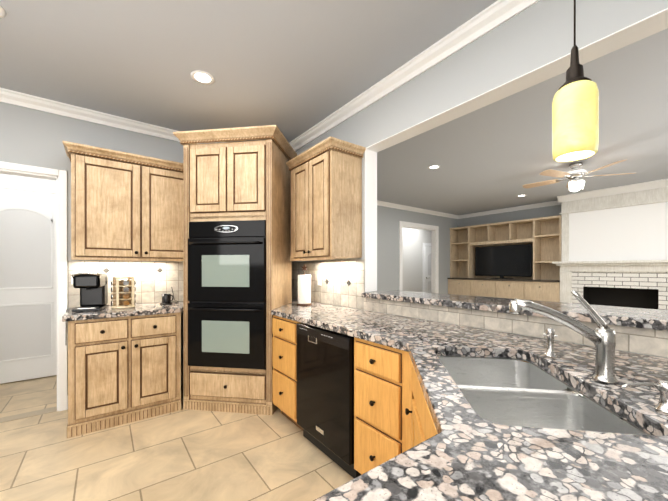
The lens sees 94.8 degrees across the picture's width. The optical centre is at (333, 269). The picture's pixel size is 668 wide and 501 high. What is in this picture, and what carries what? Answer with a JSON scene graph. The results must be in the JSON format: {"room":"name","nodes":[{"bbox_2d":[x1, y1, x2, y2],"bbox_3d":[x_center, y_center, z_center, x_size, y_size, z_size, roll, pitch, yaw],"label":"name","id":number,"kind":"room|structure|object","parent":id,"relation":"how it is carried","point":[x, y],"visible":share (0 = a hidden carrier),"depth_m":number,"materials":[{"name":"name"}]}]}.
{"room":"kitchen","nodes":[
{"label":"kitchen","id":0,"kind":"room"},
{"bbox_2d":[0,174,56,193],"bbox_3d":[-3.606,-0.101,3.544,0.840,2.740,0.120,0,0,-37],"label":"wall","id":1,"kind":"structure","parent":0,"point":[22,181],"depth_m":3.52,"materials":[{"name":"white paint"}]},
{"bbox_2d":[0,188,56,383],"bbox_3d":[-3.527,0.185,3.463,0.782,2.152,0.097,0,0,-37],"label":"hall door","id":2,"kind":"structure","parent":1,"relation":"in","point":[28,285],"depth_m":3.50,"materials":[{"name":"white wood"}]},
{"bbox_2d":[0,102,182,394],"bbox_3d":[-2.346,-0.100,2.912,4.140,2.740,0.120,0,0,-37],"label":"wall","id":3,"kind":"structure","parent":0,"point":[31,137],"depth_m":2.76,"materials":[{"name":"grey paint"}]},
{"bbox_2d":[0,161,66,422],"bbox_3d":[-2.839,0.192,2.534,0.974,2.157,0.140,0,0,-37],"label":"door frame","id":4,"kind":"structure","parent":3,"relation":"attached to","point":[59,177],"depth_m":2.73,"materials":[{"name":"white paint"},{"name":"wood"}]},
{"bbox_2d":[0,88,225,143],"bbox_3d":[-2.348,-1.425,2.789,3.810,0.088,0.072,0,0,-37],"label":"crown molding","id":5,"kind":"structure","parent":3,"relation":"attached to","point":[8,96],"depth_m":2.82,"materials":[{"name":"white wood"}]},
{"bbox_2d":[62,140,182,260],"bbox_3d":[-1.889,-0.559,2.941,1.037,0.962,0.378,0,0,-37],"label":"upper cabinet","id":6,"kind":"object","parent":3,"relation":"attached to","point":[125,206],"visible":0.88,"depth_m":2.75,"materials":[{"name":"brown wood"}]},
{"bbox_2d":[68,261,182,307],"bbox_3d":[-1.766,0.134,3.264,1.610,0.426,0.012,0,0,-37],"label":"tile backsplash","id":7,"kind":"structure","parent":3,"relation":"attached to","point":[153,285],"depth_m":3.12,"materials":[{"name":"beige tile"}]},
{"bbox_2d":[103,267,350,285],"bbox_3d":[-1.016,0.067,3.012,2.364,0.172,0.333,0,0,4],"label":"accent tiles","id":8,"kind":"structure","parent":7,"relation":"attached to","point":[106,270],"depth_m":2.95,"materials":[{"name":"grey tile"}]},
{"bbox_2d":[0,375,353,500],"bbox_3d":[1.576,1.298,4.396,12.600,0.060,8.200,0,0,-37],"label":"floor","id":9,"kind":"structure","parent":0,"point":[182,454],"depth_m":2.06,"materials":[{"name":"tile"}]},
{"bbox_2d":[67,313,180,437],"bbox_3d":[-1.868,0.830,2.773,0.781,0.879,0.666,0,0,-37],"label":"base cabinet","id":10,"kind":"object","parent":9,"relation":"on","point":[123,370],"visible":1,"depth_m":2.50,"materials":[{"name":"brown wood"}]},
{"bbox_2d":[62,301,182,321],"bbox_3d":[-1.634,0.368,2.956,1.423,0.040,0.636,0,0,-37],"label":"countertop","id":11,"kind":"structure","parent":10,"relation":"on","point":[137,309],"depth_m":2.58,"materials":[{"name":"stone"}]},
{"bbox_2d":[71,272,108,311],"bbox_3d":[-2.095,0.185,2.646,0.190,0.325,0.329,0,0,-25],"label":"coffee maker","id":12,"kind":"object","parent":11,"relation":"on","point":[93,286],"visible":1,"depth_m":2.65,"materials":[{"name":"black plastic"}]},
{"bbox_2d":[111,277,135,308],"bbox_3d":[-1.911,0.208,2.789,0.184,0.279,0.184,0,0,43],"label":"spice rack","id":13,"kind":"object","parent":11,"relation":"on","point":[121,299],"visible":1,"depth_m":2.74,"materials":[{"name":"beige wood"}]},
{"bbox_2d":[160,287,178,304],"bbox_3d":[-1.674,0.267,3.141,0.110,0.161,0.260,0,0,0],"label":"mug","id":14,"kind":"object","parent":11,"relation":"on","point":[166,299],"visible":0.98,"depth_m":3.04,"materials":[{"name":"black ceramic"}]},
{"bbox_2d":[173,125,296,414],"bbox_3d":[-0.914,0.025,2.988,0.954,2.490,0.700,0,0,8],"label":"tall cabinet","id":15,"kind":"object","parent":9,"relation":"on","point":[237,275],"visible":1,"depth_m":2.71,"materials":[{"name":"brown wood"}]},
{"bbox_2d":[272,315,302,429],"bbox_3d":[-0.173,0.830,2.661,0.664,0.879,0.442,0,0,-37],"label":"base cabinet","id":16,"kind":"object","parent":9,"relation":"on","point":[284,365],"visible":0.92,"depth_m":2.46,"materials":[{"name":"brown wood"}]},
{"bbox_2d":[297,323,360,477],"bbox_3d":[0.155,0.831,2.231,0.630,0.858,0.620,0,0,-37],"label":"dishwasher","id":17,"kind":"object","parent":9,"relation":"on","point":[325,389],"visible":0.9,"depth_m":1.98,"materials":[{"name":"black metal"}]},
{"bbox_2d":[354,337,413,474],"bbox_3d":[0.469,0.831,1.802,0.664,0.879,0.422,0,0,-37],"label":"base cabinet","id":18,"kind":"object","parent":9,"relation":"on","point":[383,395],"visible":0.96,"depth_m":1.61,"materials":[{"name":"brown wood"}]},
{"bbox_2d":[405,357,527,447],"bbox_3d":[0.546,0.832,1.021,0.552,0.879,0.803,0,0,8],"label":"base cabinet","id":19,"kind":"object","parent":9,"relation":"on","point":[423,427],"visible":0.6,"depth_m":1.15,"materials":[{"name":"brown wood"}]},
{"bbox_2d":[271,300,667,395],"bbox_3d":[0.327,0.473,1.994,0.649,0.247,3.308,0,0,-37],"label":"countertop","id":20,"kind":"structure","parent":19,"relation":"on","point":[573,359],"depth_m":1.49,"materials":[{"name":"stone"}]},
{"bbox_2d":[297,264,311,305],"bbox_3d":[-0.288,0.148,2.990,0.150,0.398,0.150,0,0,-37],"label":"paper towel holder","id":21,"kind":"object","parent":20,"relation":"on","point":[304,289],"visible":1,"depth_m":2.93,"materials":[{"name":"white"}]},
{"bbox_2d":[543,328,557,357],"bbox_3d":[0.871,0.292,1.236,0.050,0.114,0.050,0,0,-37],"label":"sprayer","id":22,"kind":"object","parent":20,"relation":"on","point":[549,334],"visible":1,"depth_m":1.23,"materials":[{"name":"silver metal"}]},
{"bbox_2d":[313,340,667,500],"bbox_3d":[0.229,0.474,0.605,1.170,0.247,1.200,0,0,-37],"label":"countertop","id":23,"kind":"structure","parent":19,"relation":"on","point":[509,426],"depth_m":0.62,"materials":[{"name":"stone"}]},
{"bbox_2d":[509,290,617,383],"bbox_3d":[0.728,0.208,0.984,0.312,0.284,0.062,0,0,8],"label":"faucet","id":24,"kind":"object","parent":23,"relation":"on","point":[602,337],"visible":1,"depth_m":0.96,"materials":[{"name":"silver metal"}]},
{"bbox_2d":[620,380,667,413],"bbox_3d":[0.782,0.314,0.764,0.124,0.073,0.043,0,0,8],"label":"soap dispenser","id":25,"kind":"object","parent":23,"relation":"on","point":[662,389],"visible":1,"depth_m":0.76,"materials":[{"name":"silver metal"}]},
{"bbox_2d":[447,215,561,301],"bbox_3d":[3.982,0.080,7.360,0.492,2.370,2.521,0,0,-37],"label":"built-in shelving unit","id":26,"kind":"object","parent":9,"relation":"on","point":[542,236],"visible":0.54,"depth_m":7.11,"materials":[{"name":"brown wood"}]},
{"bbox_2d":[475,244,531,278],"bbox_3d":[4.033,-0.168,7.385,0.180,0.793,1.301,0,0,-37],"label":"flat-screen tv","id":27,"kind":"object","parent":26,"relation":"on","point":[507,260],"visible":1,"depth_m":7.31,"materials":[{"name":"black plastic"}]},
{"bbox_2d":[552,178,667,309],"bbox_3d":[5.236,-0.102,5.625,0.560,2.738,1.950,0,0,-37],"label":"fireplace","id":28,"kind":"object","parent":9,"relation":"on","point":[614,246],"visible":0.88,"depth_m":5.58,"materials":[{"name":"white brick"}]},
{"bbox_2d":[0,0,667,214],"bbox_3d":[1.576,-1.522,4.393,12.600,0.100,8.200,0,0,-37],"label":"ceiling","id":29,"kind":"structure","parent":0,"point":[292,69],"depth_m":2.38,"materials":[{"name":"grey paint"}]},
{"bbox_2d":[0,6,5,17],"bbox_3d":[-1.943,-1.465,1.702,0.170,0.006,0.170,0,0,-37],"label":"recessed light","id":30,"kind":"object","parent":29,"relation":"in","point":[2,12],"visible":1,"depth_m":1.75,"materials":[{"name":"white"}]},
{"bbox_2d":[190,70,214,84],"bbox_3d":[-1.006,-1.466,2.352,0.170,0.006,0.170,0,0,-37],"label":"recessed light","id":31,"kind":"object","parent":29,"relation":"in","point":[202,77],"visible":1,"depth_m":2.35,"materials":[{"name":"white"}]},
{"bbox_2d":[428,165,439,168],"bbox_3d":[1.436,-1.468,4.414,0.170,0.006,0.170,0,0,-37],"label":"recessed light","id":32,"kind":"object","parent":29,"relation":"in","point":[433,166],"visible":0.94,"depth_m":4.41,"materials":[{"name":"white"}]},
{"bbox_2d":[552,0,598,161],"bbox_3d":[0.786,-0.918,1.003,0.124,1.098,0.124,0,0,-37],"label":"pendant light","id":33,"kind":"object","parent":29,"relation":"hanging from","point":[575,119],"visible":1,"depth_m":0.96,"materials":[{"name":"yellow glass"}]},
{"bbox_2d":[522,159,634,191],"bbox_3d":[3.352,-1.286,4.330,1.288,0.370,1.246,0,0,-37],"label":"ceiling fan","id":34,"kind":"object","parent":29,"relation":"hanging from","point":[575,183],"visible":1,"depth_m":4.23,"materials":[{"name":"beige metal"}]},
{"bbox_2d":[403,227,430,291],"bbox_3d":[2.198,-0.108,9.578,5.240,2.740,0.120,0,0,-37],"label":"wall","id":35,"kind":"structure","parent":0,"point":[414,240],"depth_m":9.73,"materials":[{"name":"white paint"}]},
{"bbox_2d":[425,246,430,292],"bbox_3d":[3.302,0.247,10.262,0.783,2.012,0.097,0,0,-37],"label":"door","id":36,"kind":"structure","parent":35,"relation":"in","point":[427,269],"depth_m":10.14,"materials":[{"name":"white wood"}]},
{"bbox_2d":[377,205,456,293],"bbox_3d":[1.021,-0.105,6.801,5.910,2.740,0.120,0,0,-37],"label":"wall","id":37,"kind":"structure","parent":0,"point":[388,219],"depth_m":7.01,"materials":[{"name":"grey paint"}]},
{"bbox_2d":[377,200,458,218],"bbox_3d":[1.044,-1.430,6.695,5.820,0.088,0.072,0,0,-37],"label":"crown molding","id":38,"kind":"structure","parent":37,"relation":"attached to","point":[453,216],"depth_m":7.38,"materials":[{"name":"white wood"}]},
{"bbox_2d":[399,221,438,292],"bbox_3d":[2.071,0.074,7.575,1.500,2.380,0.140,0,0,-37],"label":"door frame","id":39,"kind":"structure","parent":37,"relation":"attached to","point":[434,243],"depth_m":7.72,"materials":[{"name":"white wood"}]},
{"bbox_2d":[292,0,667,398],"bbox_3d":[0.423,-0.100,2.547,0.140,2.740,6.220,0,0,-37],"label":"wall","id":40,"kind":"structure","parent":0,"point":[540,33],"depth_m":1.78,"materials":[{"name":"grey paint"}]},
{"bbox_2d":[286,136,365,260],"bbox_3d":[-0.098,-0.559,2.808,0.378,0.962,0.732,0,0,-37],"label":"upper cabinet","id":41,"kind":"object","parent":40,"relation":"attached to","point":[326,198],"visible":1,"depth_m":2.60,"materials":[{"name":"brown wood"}]},
{"bbox_2d":[289,0,539,150],"bbox_3d":[0.702,-1.424,1.993,0.072,0.088,4.998,0,0,-37],"label":"crown molding","id":42,"kind":"structure","parent":40,"relation":"attached to","point":[497,13],"depth_m":2.09,"materials":[{"name":"white wood"}]},
{"bbox_2d":[292,260,667,357],"bbox_3d":[0.631,0.135,2.141,0.012,0.426,3.780,0,0,-37],"label":"tile backsplash","id":43,"kind":"structure","parent":40,"relation":"attached to","point":[637,340],"depth_m":1.99,"materials":[{"name":"beige tile"}]},
{"bbox_2d":[318,274,321,285],"bbox_3d":[-0.149,0.109,3.168,0.006,0.116,0.072,0,0,-37],"label":"electrical outlet plate","id":44,"kind":"object","parent":43,"relation":"attached to","point":[320,279],"visible":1,"depth_m":3.15,"materials":[{"name":"white plastic"}]},
{"bbox_2d":[362,290,667,330],"bbox_3d":[1.169,0.220,1.748,0.462,0.040,2.506,0,0,-37],"label":"bar","id":45,"kind":"object","parent":40,"relation":"on","point":[654,319],"visible":0.9,"depth_m":1.68,"materials":[{"name":"stone"}]},
{"bbox_2d":[365,8,667,291],"bbox_3d":[1.303,-0.421,1.369,0.142,1.235,3.280,0,0,-37],"label":"trim","id":46,"kind":"structure","parent":40,"relation":"attached to","point":[638,30],"depth_m":1.88,"materials":[{"name":"white"}]},
{"bbox_2d":[457,205,561,226],"bbox_3d":[5.262,-0.104,6.162,0.120,2.740,6.220,0,0,-37],"label":"wall","id":47,"kind":"structure","parent":0,"point":[548,211],"depth_m":7.37,"materials":[{"name":"grey paint"}]},
{"bbox_2d":[459,200,560,218],"bbox_3d":[5.220,-1.429,6.054,0.072,0.088,6.098,0,0,-37],"label":"crown molding","id":48,"kind":"structure","parent":47,"relation":"attached to","point":[552,203],"depth_m":7.33,"materials":[{"name":"white wood"}]}
]}

